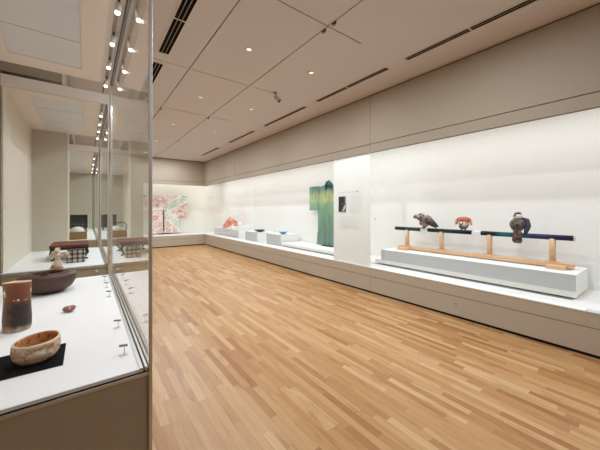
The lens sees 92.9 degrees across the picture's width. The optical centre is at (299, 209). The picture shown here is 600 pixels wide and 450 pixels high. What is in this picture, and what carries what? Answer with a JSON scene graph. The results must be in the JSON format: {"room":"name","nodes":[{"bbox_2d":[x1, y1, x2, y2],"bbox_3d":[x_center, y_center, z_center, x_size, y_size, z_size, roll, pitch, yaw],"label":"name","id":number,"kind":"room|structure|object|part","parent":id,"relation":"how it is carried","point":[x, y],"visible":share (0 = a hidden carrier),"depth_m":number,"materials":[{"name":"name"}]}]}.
{"room":"museum","nodes":[
{"label":"museum","id":0,"kind":"room"},
{"bbox_2d":[0,60,77,286],"bbox_3d":[-3.730,-0.290,2.819,2.549,3.580,15.896,0,0,-24],"label":"wall","id":1,"kind":"structure","parent":0,"point":[8,68],"depth_m":3.04,"materials":[{"name":"paint"}]},
{"bbox_2d":[90,152,221,250],"bbox_3d":[-5.928,-0.290,11.743,6.220,3.580,1.100,0,0,-37],"label":"wall","id":2,"kind":"structure","parent":0,"point":[169,176],"depth_m":12.19,"materials":[{"name":"paint"}]},
{"bbox_2d":[69,0,599,161],"bbox_3d":[-2.215,-2.130,4.715,8.720,0.100,16.800,0,0,-37],"label":"ceiling","id":3,"kind":"structure","parent":0,"point":[209,59],"depth_m":3.86,"materials":[{"name":"paint"}]},
{"bbox_2d":[140,61,163,100],"bbox_3d":[-2.502,-2.076,4.699,0.138,0.008,1.692,0,0,-37],"label":"ceiling vent","id":4,"kind":"object","parent":3,"relation":"in","point":[156,67],"visible":0.76,"depth_m":4.50,"materials":[{"name":"black metal"}]},
{"bbox_2d":[158,0,197,54],"bbox_3d":[-0.965,-2.076,2.651,0.138,0.008,2.812,0,0,-37],"label":"ceiling vent","id":5,"kind":"object","parent":3,"relation":"in","point":[185,8],"visible":1,"depth_m":3.19,"materials":[{"name":"black metal"}]},
{"bbox_3d":[-1.017,-2.075,2.612,0.008,0.006,2.808,0,0,-37],"label":"blade","id":6,"kind":"part","parent":5,"relation":"part of","materials":[{"name":"metal"}]},
{"bbox_3d":[-0.983,-2.075,2.639,0.008,0.006,2.808,0,0,-37],"label":"blade","id":7,"kind":"part","parent":5,"relation":"part of","materials":[{"name":"metal"}]},
{"bbox_3d":[-0.948,-2.075,2.664,0.008,0.006,2.808,0,0,-37],"label":"blade","id":8,"kind":"part","parent":5,"relation":"part of","materials":[{"name":"black metal"}]},
{"bbox_2d":[202,147,219,155],"bbox_3d":[-3.208,-2.076,10.152,0.098,0.008,1.722,0,0,-37],"label":"ceiling vent","id":9,"kind":"object","parent":3,"relation":"in","point":[217,147],"visible":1,"depth_m":10.11,"materials":[{"name":"metal"}]},
{"bbox_2d":[228,131,255,142],"bbox_3d":[-1.698,-2.076,8.141,0.098,0.008,1.632,0,0,-37],"label":"ceiling vent","id":10,"kind":"object","parent":3,"relation":"in","point":[250,132],"visible":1,"depth_m":8.03,"materials":[{"name":"black metal"}]},
{"bbox_2d":[245,47,253,51],"bbox_3d":[-0.660,-2.075,3.694,0.116,0.008,0.116,0,0,-37],"label":"recessed light","id":11,"kind":"object","parent":3,"relation":"in","point":[247,49],"visible":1,"depth_m":3.69,"materials":[{"name":"white glass"}]},
{"bbox_2d":[273,92,280,102],"bbox_3d":[-0.404,-1.986,5.031,0.146,0.187,0.069,0,0,26],"label":"security camera","id":12,"kind":"object","parent":3,"relation":"attached to","point":[276,97],"visible":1,"depth_m":5.00,"materials":[{"name":"black plastic"}]},
{"bbox_2d":[263,106,306,125],"bbox_3d":[-0.383,-2.076,6.390,0.098,0.008,1.652,0,0,-37],"label":"ceiling vent","id":13,"kind":"object","parent":3,"relation":"in","point":[303,107],"visible":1,"depth_m":6.29,"materials":[{"name":"black metal"}]},
{"bbox_2d":[315,67,388,101],"bbox_3d":[0.802,-2.076,4.810,0.098,0.008,1.602,0,0,-37],"label":"ceiling vent","id":14,"kind":"object","parent":3,"relation":"in","point":[382,70],"visible":1,"depth_m":4.68,"materials":[{"name":"black metal"}]},
{"bbox_2d":[404,0,538,60],"bbox_3d":[2.355,-2.076,2.743,0.098,0.008,2.972,0,0,-37],"label":"ceiling vent","id":15,"kind":"object","parent":3,"relation":"in","point":[525,3],"visible":1,"depth_m":3.24,"materials":[{"name":"black metal"}]},
{"bbox_2d":[109,244,599,449],"bbox_3d":[-2.215,1.550,4.715,8.720,0.100,16.800,0,0,-37],"label":"floor","id":16,"kind":"structure","parent":0,"point":[248,353],"depth_m":2.60,"materials":[{"name":"brown wood"}]},
{"bbox_2d":[0,73,109,286],"bbox_3d":[-3.264,0.055,3.958,0.922,2.890,1.998,0,0,-37],"label":"glass case","id":17,"kind":"object","parent":16,"relation":"on","point":[38,118],"visible":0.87,"depth_m":3.76,"materials":[{"name":"glass"}]},
{"bbox_3d":[-3.636,-0.310,3.698,0.015,1.920,1.940,0,0,-37],"label":"panel","id":18,"kind":"part","parent":17,"relation":"part of","materials":[{"name":"beige paint"}]},
{"bbox_3d":[-4.031,-0.310,4.599,0.435,1.920,0.036,0,0,-37],"label":"panel","id":19,"kind":"part","parent":17,"relation":"part of","materials":[{"name":"beige paint"}]},
{"bbox_3d":[-3.271,0.672,3.959,0.912,0.020,1.980,0,0,-37],"label":"trim","id":20,"kind":"part","parent":17,"relation":"part of","materials":[{"name":"metal"}]},
{"bbox_3d":[-2.938,-1.284,3.471,0.466,0.020,0.436,0,0,-37],"label":"light panel","id":21,"kind":"part","parent":17,"relation":"part of","materials":[{"name":"white plastic"}]},
{"bbox_3d":[-3.264,-1.284,3.905,0.466,0.020,0.611,0,0,-37],"label":"light panel","id":22,"kind":"part","parent":17,"relation":"part of","materials":[{"name":"white plastic"}]},
{"bbox_3d":[-3.636,-1.284,4.401,0.466,0.020,0.591,0,0,-37],"label":"light panel","id":23,"kind":"part","parent":17,"relation":"part of","materials":[{"name":"white plastic"}]},
{"bbox_3d":[-3.849,-0.310,4.736,0.022,1.920,0.044,0,0,-37],"label":"post","id":24,"kind":"part","parent":17,"relation":"part of","materials":[{"name":"white metal"}]},
{"bbox_2d":[49,240,88,261],"bbox_3d":[-3.168,0.556,3.936,0.410,0.203,0.640,0,0,-37],"label":"table","id":25,"kind":"object","parent":17,"relation":"on","point":[64,245],"visible":0.68,"depth_m":3.75,"materials":[{"name":"brown wood"}]},
{"bbox_2d":[67,248,84,262],"bbox_3d":[-2.812,0.570,3.579,0.180,0.160,0.140,0,0,-37],"label":"lidded box","id":26,"kind":"object","parent":17,"relation":"on","point":[77,254],"visible":0.98,"depth_m":3.53,"materials":[{"name":"multicoloured"}]},
{"bbox_3d":[-3.503,0.115,5.015,0.022,2.770,0.020,0,0,-37],"label":"corner post","id":27,"kind":"part","parent":17,"relation":"part of","materials":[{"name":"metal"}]},
{"bbox_3d":[-2.911,-0.310,4.229,0.008,1.920,1.956,0,0,-37],"label":"glass","id":28,"kind":"part","parent":17,"relation":"part of","materials":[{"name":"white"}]},
{"bbox_3d":[-2.317,0.115,3.442,0.014,2.770,0.012,0,0,-37],"label":"corner post","id":29,"kind":"part","parent":17,"relation":"part of","materials":[{"name":"metal"}]},
{"bbox_2d":[0,0,151,449],"bbox_3d":[-1.621,0.055,1.769,0.922,2.890,2.152,0,0,-37],"label":"glass case","id":30,"kind":"object","parent":16,"relation":"on","point":[99,398],"visible":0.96,"depth_m":1.56,"materials":[{"name":"glass"}]},
{"bbox_2d":[1,280,31,332],"bbox_3d":[-1.539,0.515,1.552,0.125,0.269,0.119,0,0,28],"label":"vase","id":31,"kind":"object","parent":30,"relation":"on","point":[17,307],"visible":1,"depth_m":1.51,"materials":[{"name":"brown ceramic"}]},
{"bbox_2d":[0,343,65,380],"bbox_3d":[-1.193,0.647,1.192,0.323,0.004,0.240,0,0,-37],"label":"mat","id":32,"kind":"object","parent":30,"relation":"on","point":[8,369],"visible":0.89,"depth_m":1.18,"materials":[{"name":"black fabric"}]},
{"bbox_2d":[10,330,60,365],"bbox_3d":[-1.137,0.598,1.232,0.150,0.094,0.166,0,0,21],"label":"bowl","id":33,"kind":"object","parent":32,"relation":"on","point":[34,348],"visible":1,"depth_m":1.21,"materials":[{"name":"ceramic"}]},
{"bbox_3d":[-1.686,-1.284,1.804,0.466,0.020,0.576,0,0,-37],"label":"light panel","id":34,"kind":"part","parent":30,"relation":"part of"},
{"bbox_3d":[-2.013,-1.284,2.240,0.466,0.020,0.476,0,0,-37],"label":"light panel","id":35,"kind":"part","parent":30,"relation":"part of","materials":[{"name":"white plastic"}]},
{"bbox_2d":[16,269,76,294],"bbox_3d":[-1.993,0.557,2.255,0.334,0.185,0.361,0,0,43],"label":"bowl","id":36,"kind":"object","parent":30,"relation":"on","point":[56,280],"visible":0.96,"depth_m":2.17,"materials":[{"name":"brown ceramic"}]},
{"bbox_2d":[49,247,70,268],"bbox_3d":[-2.022,0.399,2.377,0.160,0.177,0.084,0,0,-12],"label":"figurine","id":37,"kind":"object","parent":36,"relation":"on","point":[57,264],"visible":1,"depth_m":2.37,"materials":[{"name":"ceramic"}]},
{"bbox_2d":[62,305,75,311],"bbox_3d":[-1.474,0.628,1.819,0.072,0.039,0.046,0,0,-2],"label":"carving","id":38,"kind":"object","parent":30,"relation":"on","point":[72,307],"visible":1,"depth_m":1.81,"materials":[{"name":"stone"}]},
{"bbox_3d":[-1.625,0.672,1.766,0.912,0.020,2.144,0,0,-37],"label":"trim","id":39,"kind":"part","parent":30,"relation":"part of","materials":[{"name":"metal"}]},
{"bbox_2d":[104,77,107,87],"bbox_3d":[-1.859,-1.225,2.731,0.036,0.104,0.033,0,0,-37],"label":"spotlight","id":40,"kind":"object","parent":30,"relation":"attached to","point":[106,80],"visible":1,"depth_m":2.72,"materials":[{"name":"metal"}]},
{"bbox_2d":[106,57,110,69],"bbox_3d":[-1.595,-1.225,2.379,0.036,0.104,0.033,0,0,-37],"label":"spotlight","id":41,"kind":"object","parent":30,"relation":"attached to","point":[108,66],"visible":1,"depth_m":2.37,"materials":[{"name":"metal"}]},
{"bbox_3d":[-1.906,0.115,2.888,0.022,2.770,0.020,0,0,-37],"label":"corner post","id":42,"kind":"part","parent":30,"relation":"part of","materials":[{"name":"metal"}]},
{"bbox_2d":[110,32,115,46],"bbox_3d":[-1.343,-1.225,2.043,0.036,0.104,0.033,0,0,-37],"label":"spotlight","id":43,"kind":"object","parent":30,"relation":"attached to","point":[113,39],"visible":1,"depth_m":2.04,"materials":[{"name":"metal"}]},
{"bbox_3d":[-1.306,-1.286,2.006,0.020,0.016,1.944,0,0,-37],"label":"lamp rail","id":44,"kind":"part","parent":30,"relation":"part of","materials":[{"name":"grey metal"}]},
{"bbox_2d":[114,0,120,15],"bbox_3d":[-1.097,-1.225,1.715,0.036,0.104,0.033,0,0,-37],"label":"spotlight","id":45,"kind":"object","parent":30,"relation":"attached to","point":[117,10],"visible":1,"depth_m":1.71,"materials":[{"name":"metal"}]},
{"bbox_2d":[114,319,120,328],"bbox_3d":[-1.006,0.626,1.570,0.034,0.046,0.024,0,0,-37],"label":"stand","id":46,"kind":"object","parent":30,"relation":"on","point":[118,320],"visible":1,"depth_m":1.57,"materials":[{"name":"metal"}]},
{"bbox_2d":[119,344,127,355],"bbox_3d":[-0.793,0.626,1.280,0.034,0.046,0.024,0,0,-37],"label":"stand","id":47,"kind":"object","parent":30,"relation":"on","point":[122,345],"visible":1,"depth_m":1.28,"materials":[{"name":"metal"}]},
{"bbox_3d":[-1.265,-0.310,2.036,0.008,1.920,2.120,0,0,-37],"label":"glass","id":48,"kind":"part","parent":30,"relation":"part of","materials":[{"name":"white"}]},
{"bbox_3d":[-0.621,0.115,1.184,0.014,2.770,0.012,0,0,-37],"label":"corner post","id":49,"kind":"part","parent":30,"relation":"part of","materials":[{"name":"metal"}]},
{"bbox_2d":[69,144,98,247],"bbox_3d":[-6.215,0.055,7.888,0.922,2.890,4.688,0,0,-37],"label":"glass case","id":50,"kind":"object","parent":16,"relation":"on","point":[81,157],"visible":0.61,"depth_m":8.91,"materials":[{"name":"glass"}]},
{"bbox_3d":[-5.405,-1.284,6.758,0.466,0.020,1.296,0,0,-37],"label":"light panel","id":51,"kind":"part","parent":50,"relation":"part of","materials":[{"name":"white plastic"}]},
{"bbox_3d":[-7.147,-1.284,9.077,0.466,0.020,1.096,0,0,-37],"label":"light panel","id":52,"kind":"part","parent":50,"relation":"part of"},
{"bbox_3d":[-6.306,-1.284,7.958,0.466,0.020,1.296,0,0,-37],"label":"light panel","id":53,"kind":"part","parent":50,"relation":"part of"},
{"bbox_2d":[69,223,87,239],"bbox_3d":[-4.973,0.464,6.332,0.413,0.372,0.240,0,0,-37],"label":"bamboo basket","id":54,"kind":"object","parent":50,"relation":"on","point":[76,233],"visible":0.89,"depth_m":6.27,"materials":[{"name":"white wicker"}]},
{"bbox_2d":[70,215,87,230],"bbox_3d":[-6.929,0.400,8.928,0.440,0.500,0.200,0,0,-37],"label":"screen","id":55,"kind":"object","parent":50,"relation":"on","point":[79,219],"visible":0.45,"depth_m":8.92,"materials":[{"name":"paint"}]},
{"bbox_3d":[-7.620,-0.310,9.732,0.860,1.920,0.036,0,0,-37],"label":"panel","id":56,"kind":"part","parent":50,"relation":"part of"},
{"bbox_3d":[-5.859,-0.310,8.155,0.008,1.920,4.656,0,0,-37],"label":"glass","id":57,"kind":"part","parent":50,"relation":"part of","materials":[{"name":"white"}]},
{"bbox_3d":[-4.455,0.115,6.289,0.014,2.770,0.012,0,0,-37],"label":"corner post","id":58,"kind":"part","parent":50,"relation":"part of","materials":[{"name":"metal"}]},
{"bbox_2d":[99,185,203,249],"bbox_3d":[-5.994,0.230,11.614,3.960,2.540,1.018,0,0,-37],"label":"case","id":59,"kind":"object","parent":16,"relation":"on","point":[184,239],"visible":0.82,"depth_m":11.63,"materials":[{"name":"laminate"}]},
{"bbox_3d":[-5.712,1.125,11.205,3.900,0.145,0.020,0,0,-37],"label":"panel","id":60,"kind":"part","parent":59,"relation":"part of","materials":[{"name":"laminate"}]},
{"bbox_3d":[-5.712,1.334,11.205,3.900,0.260,0.020,0,0,-37],"label":"panel","id":61,"kind":"part","parent":59,"relation":"part of","materials":[{"name":"laminate"}]},
{"bbox_2d":[143,195,187,234],"bbox_3d":[-5.810,0.191,12.269,1.880,1.702,0.100,0,0,-37],"label":"kimono","id":62,"kind":"object","parent":59,"relation":"in","point":[166,209],"visible":0.91,"depth_m":12.29,"materials":[{"name":"pink fabric"}]},
{"bbox_2d":[201,153,599,358],"bbox_3d":[0.706,0.230,6.906,1.214,2.540,16.598,0,0,-37],"label":"case","id":63,"kind":"object","parent":16,"relation":"on","point":[566,323],"visible":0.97,"depth_m":4.50,"materials":[{"name":"paint"}]},
{"bbox_3d":[-3.205,1.125,11.130,0.020,0.145,3.145,0,0,-37],"label":"panel","id":64,"kind":"part","parent":63,"relation":"part of","materials":[{"name":"laminate"}]},
{"bbox_3d":[-3.205,1.334,11.130,0.020,0.260,3.145,0,0,-37],"label":"panel","id":65,"kind":"part","parent":63,"relation":"part of","materials":[{"name":"laminate"}]},
{"bbox_2d":[222,217,237,227],"bbox_3d":[-2.902,0.513,11.975,0.842,0.493,0.456,0,0,23],"label":"shell","id":66,"kind":"object","parent":63,"relation":"on","point":[230,221],"visible":0.88,"depth_m":11.86,"materials":[{"name":"orange"}]},
{"bbox_2d":[214,227,253,237],"bbox_3d":[-2.794,0.903,11.845,0.645,0.286,2.500,0,0,-37],"label":"plinth","id":67,"kind":"object","parent":63,"relation":"on","point":[217,230],"visible":0.77,"depth_m":11.24,"materials":[{"name":"white paint"}]},
{"bbox_3d":[-3.050,0.905,11.653,0.006,0.282,2.500,0,0,-37],"label":"panel","id":68,"kind":"part","parent":67,"relation":"part of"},
{"bbox_2d":[235,226,251,229],"bbox_3d":[-2.194,0.690,11.033,0.500,0.140,0.420,0,0,-37],"label":"block","id":69,"kind":"object","parent":63,"relation":"on","point":[236,227],"visible":0.98,"depth_m":10.87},
{"bbox_3d":[-1.377,1.125,8.695,0.020,0.145,2.935,0,0,-37],"label":"panel","id":70,"kind":"part","parent":63,"relation":"part of","materials":[{"name":"laminate"}]},
{"bbox_3d":[-1.377,1.334,8.695,0.020,0.260,2.935,0,0,-37],"label":"panel","id":71,"kind":"part","parent":63,"relation":"part of","materials":[{"name":"laminate"}]},
{"bbox_2d":[245,231,273,240],"bbox_3d":[-1.434,0.898,10.034,0.645,0.296,0.870,0,0,-37],"label":"plinth","id":72,"kind":"object","parent":63,"relation":"on","point":[249,235],"visible":0.73,"depth_m":9.69,"materials":[{"name":"white paint"}]},
{"bbox_3d":[-1.690,0.900,9.842,0.006,0.292,0.870,0,0,-37],"label":"panel","id":73,"kind":"part","parent":72,"relation":"part of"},
{"bbox_2d":[266,232,297,245],"bbox_3d":[-0.558,0.888,8.866,0.645,0.316,0.810,0,0,-37],"label":"plinth","id":74,"kind":"object","parent":63,"relation":"on","point":[278,238],"visible":0.79,"depth_m":8.59,"materials":[{"name":"white paint"}]},
{"bbox_3d":[-0.813,0.890,8.674,0.006,0.312,0.810,0,0,-37],"label":"panel","id":75,"kind":"part","parent":74,"relation":"part of","materials":[{"name":"white paint"}]},
{"bbox_2d":[282,241,333,254],"bbox_3d":[0.537,1.001,7.475,0.725,0.092,2.590,0,0,-37],"label":"platform","id":76,"kind":"object","parent":63,"relation":"on","point":[303,245],"visible":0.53,"depth_m":7.46,"materials":[{"name":"white paint"}]},
{"bbox_2d":[309,180,333,246],"bbox_3d":[0.762,0.083,7.512,0.200,1.745,1.600,0,0,-37],"label":"kimono","id":77,"kind":"object","parent":76,"relation":"on","point":[321,199],"visible":0.7,"depth_m":7.63,"materials":[{"name":"green fabric"}]},
{"bbox_3d":[0.391,1.125,6.342,0.020,0.145,2.941,0,0,-37],"label":"panel","id":78,"kind":"part","parent":63,"relation":"part of","materials":[{"name":"laminate"}]},
{"bbox_3d":[0.391,1.334,6.342,0.020,0.260,2.941,0,0,-37],"label":"panel","id":79,"kind":"part","parent":63,"relation":"part of","materials":[{"name":"laminate"}]},
{"bbox_2d":[338,191,360,227],"bbox_3d":[0.962,-0.011,5.574,0.003,0.711,0.620,0,0,-37],"label":"text panel","id":80,"kind":"object","parent":63,"relation":"attached to","point":[342,200],"visible":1,"depth_m":5.69,"materials":[{"name":"paper"}]},
{"bbox_2d":[339,196,345,211],"bbox_3d":[0.847,-0.115,5.726,0.003,0.310,0.200,0,0,-37],"label":"print","id":81,"kind":"object","parent":80,"relation":"attached to","point":[342,200],"depth_m":5.72},
{"bbox_2d":[375,258,587,298],"bbox_3d":[2.634,1.001,4.682,0.725,0.092,2.875,0,0,-37],"label":"platform","id":82,"kind":"object","parent":63,"relation":"on","point":[563,293],"visible":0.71,"depth_m":3.98,"materials":[{"name":"white paint"}]},
{"bbox_2d":[381,247,587,291],"bbox_3d":[2.660,0.856,4.609,0.690,0.196,2.733,0,0,-37],"label":"plinth","id":83,"kind":"object","parent":82,"relation":"on","point":[573,280],"visible":0.9,"depth_m":4.00,"materials":[{"name":"white paint"}]},
{"bbox_2d":[394,226,575,270],"bbox_3d":[2.683,0.540,4.637,0.320,0.435,2.617,0,0,-37],"label":"stand","id":84,"kind":"object","parent":82,"relation":"on","point":[551,263],"visible":0.99,"depth_m":4.32,"materials":[{"name":"brown wood"}]},
{"bbox_3d":[2.061,0.532,5.474,0.072,0.315,0.072,0,0,-37],"label":"post","id":85,"kind":"part","parent":84,"relation":"part of","materials":[{"name":"brown wood"}]},
{"bbox_2d":[413,213,438,228],"bbox_3d":[2.276,0.200,5.188,0.167,0.284,0.480,0,0,-37],"label":"sculpture","id":86,"kind":"object","parent":84,"relation":"on","point":[424,219],"visible":1,"depth_m":5.15,"materials":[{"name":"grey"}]},
{"bbox_3d":[2.457,0.532,4.946,0.072,0.315,0.072,0,0,-37],"label":"post","id":87,"kind":"part","parent":84,"relation":"part of","materials":[{"name":"brown wood"}]},
{"bbox_2d":[455,217,471,229],"bbox_3d":[2.678,0.219,4.643,0.206,0.220,0.207,0,0,3],"label":"mask","id":88,"kind":"object","parent":84,"relation":"on","point":[464,222],"visible":1,"depth_m":4.59,"materials":[{"name":"orange plastic"}]},
{"bbox_3d":[2.899,0.532,4.359,0.072,0.315,0.072,0,0,-37],"label":"post","id":89,"kind":"part","parent":84,"relation":"part of","materials":[{"name":"brown wood"}]},
{"bbox_2d":[509,212,530,242],"bbox_3d":[3.125,0.249,4.051,0.166,0.438,0.257,0,0,-37],"label":"eagle sculpture","id":90,"kind":"object","parent":84,"relation":"on","point":[518,223],"visible":1,"depth_m":4.01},
{"bbox_3d":[3.340,0.532,3.771,0.072,0.315,0.072,0,0,-37],"label":"post","id":91,"kind":"part","parent":84,"relation":"part of","materials":[{"name":"brown wood"}]},
{"bbox_3d":[2.159,1.125,3.987,0.020,0.145,2.939,0,0,-37],"label":"panel","id":92,"kind":"part","parent":63,"relation":"part of","materials":[{"name":"laminate"}]},
{"bbox_3d":[2.159,1.334,3.987,0.020,0.260,2.939,0,0,-37],"label":"panel","id":93,"kind":"part","parent":63,"relation":"part of","materials":[{"name":"laminate"}]},
{"bbox_2d":[204,3,599,290],"bbox_3d":[0.748,-0.290,6.939,1.310,3.580,16.800,0,0,-37],"label":"wall","id":94,"kind":"structure","parent":0,"point":[492,134],"depth_m":4.53,"materials":[{"name":"paint"}]}
]}

